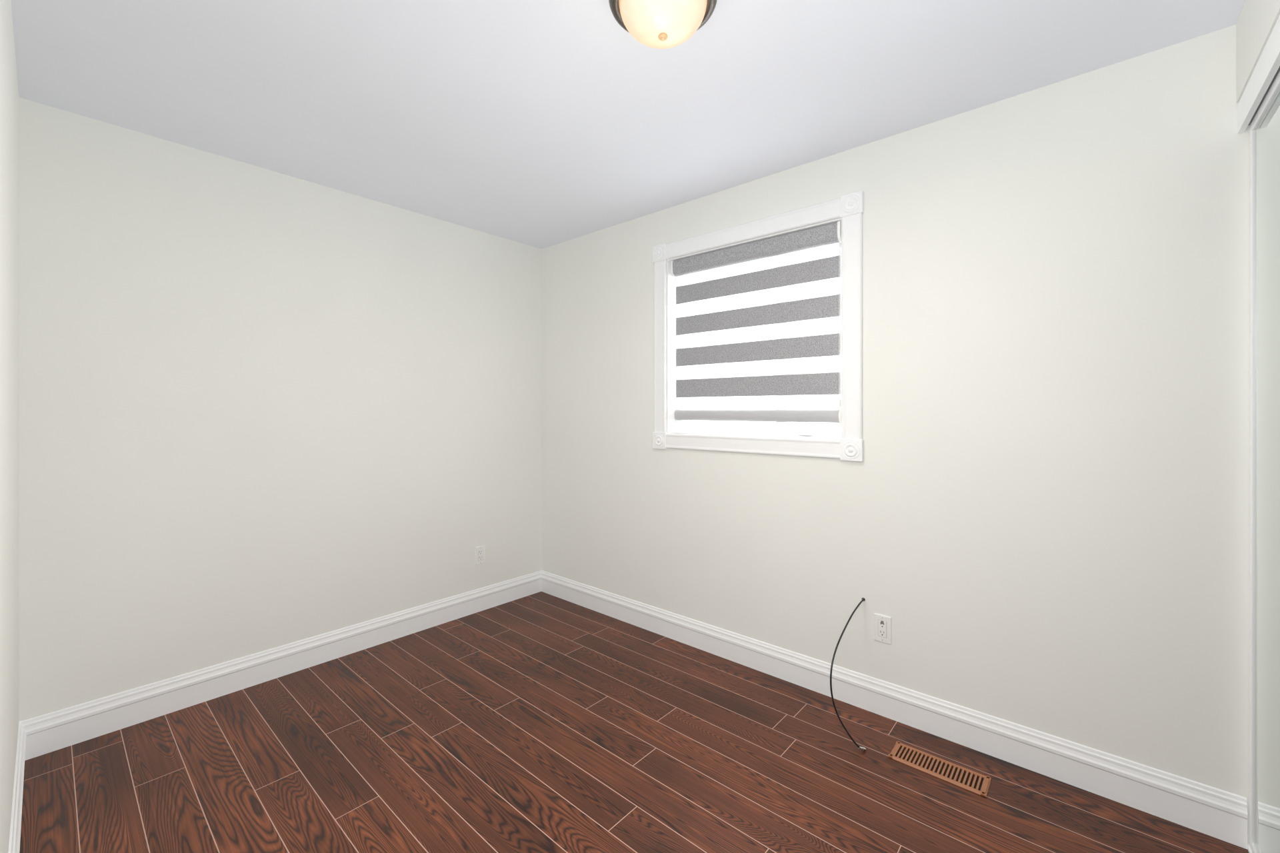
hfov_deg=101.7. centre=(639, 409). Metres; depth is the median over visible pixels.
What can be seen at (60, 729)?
baseboard
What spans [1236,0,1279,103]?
wall
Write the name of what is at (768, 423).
window
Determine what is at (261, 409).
wall
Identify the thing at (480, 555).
electrical outlet
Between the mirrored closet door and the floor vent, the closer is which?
the mirrored closet door
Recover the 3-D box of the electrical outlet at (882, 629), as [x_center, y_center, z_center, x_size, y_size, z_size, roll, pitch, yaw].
[1.026,0.927,2.203,0.070,0.115,0.008,0,0,41]
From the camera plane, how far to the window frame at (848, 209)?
2.43 m
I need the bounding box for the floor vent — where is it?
[888,741,991,797]
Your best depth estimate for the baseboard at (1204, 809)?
2.00 m
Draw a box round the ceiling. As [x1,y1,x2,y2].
[11,0,1245,249]
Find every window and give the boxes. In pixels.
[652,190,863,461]
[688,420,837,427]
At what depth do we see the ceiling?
1.82 m
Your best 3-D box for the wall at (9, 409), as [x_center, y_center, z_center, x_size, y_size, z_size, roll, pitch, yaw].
[-0.752,0.071,0.482,4.190,2.440,0.140,0,0,41]
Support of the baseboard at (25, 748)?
attached to the wall at (9, 409)
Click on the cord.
(861, 748)
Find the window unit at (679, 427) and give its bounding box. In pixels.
[667,218,841,439]
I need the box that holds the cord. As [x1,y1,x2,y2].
[830,598,865,751]
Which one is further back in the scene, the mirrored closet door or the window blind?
the window blind
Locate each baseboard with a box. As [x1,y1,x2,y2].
[8,717,34,852]
[34,570,541,757]
[541,570,1247,849]
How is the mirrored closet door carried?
in the wall at (1257, 21)
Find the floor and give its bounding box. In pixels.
[19,592,1248,852]
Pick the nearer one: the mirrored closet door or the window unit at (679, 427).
the mirrored closet door
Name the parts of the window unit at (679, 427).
window crank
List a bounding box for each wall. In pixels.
[0,0,18,852]
[18,97,541,721]
[542,24,1249,843]
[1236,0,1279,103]
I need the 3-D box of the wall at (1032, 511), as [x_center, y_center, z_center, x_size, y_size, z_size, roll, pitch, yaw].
[0.920,0.071,2.394,4.190,2.440,0.140,0,0,41]
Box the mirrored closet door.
[1237,14,1279,852]
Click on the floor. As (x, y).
(541, 723)
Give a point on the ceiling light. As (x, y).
(661, 24)
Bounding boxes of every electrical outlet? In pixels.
[475,545,485,565]
[874,613,891,644]
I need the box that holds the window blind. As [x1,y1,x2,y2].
[670,221,841,423]
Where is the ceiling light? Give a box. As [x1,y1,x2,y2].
[608,0,717,48]

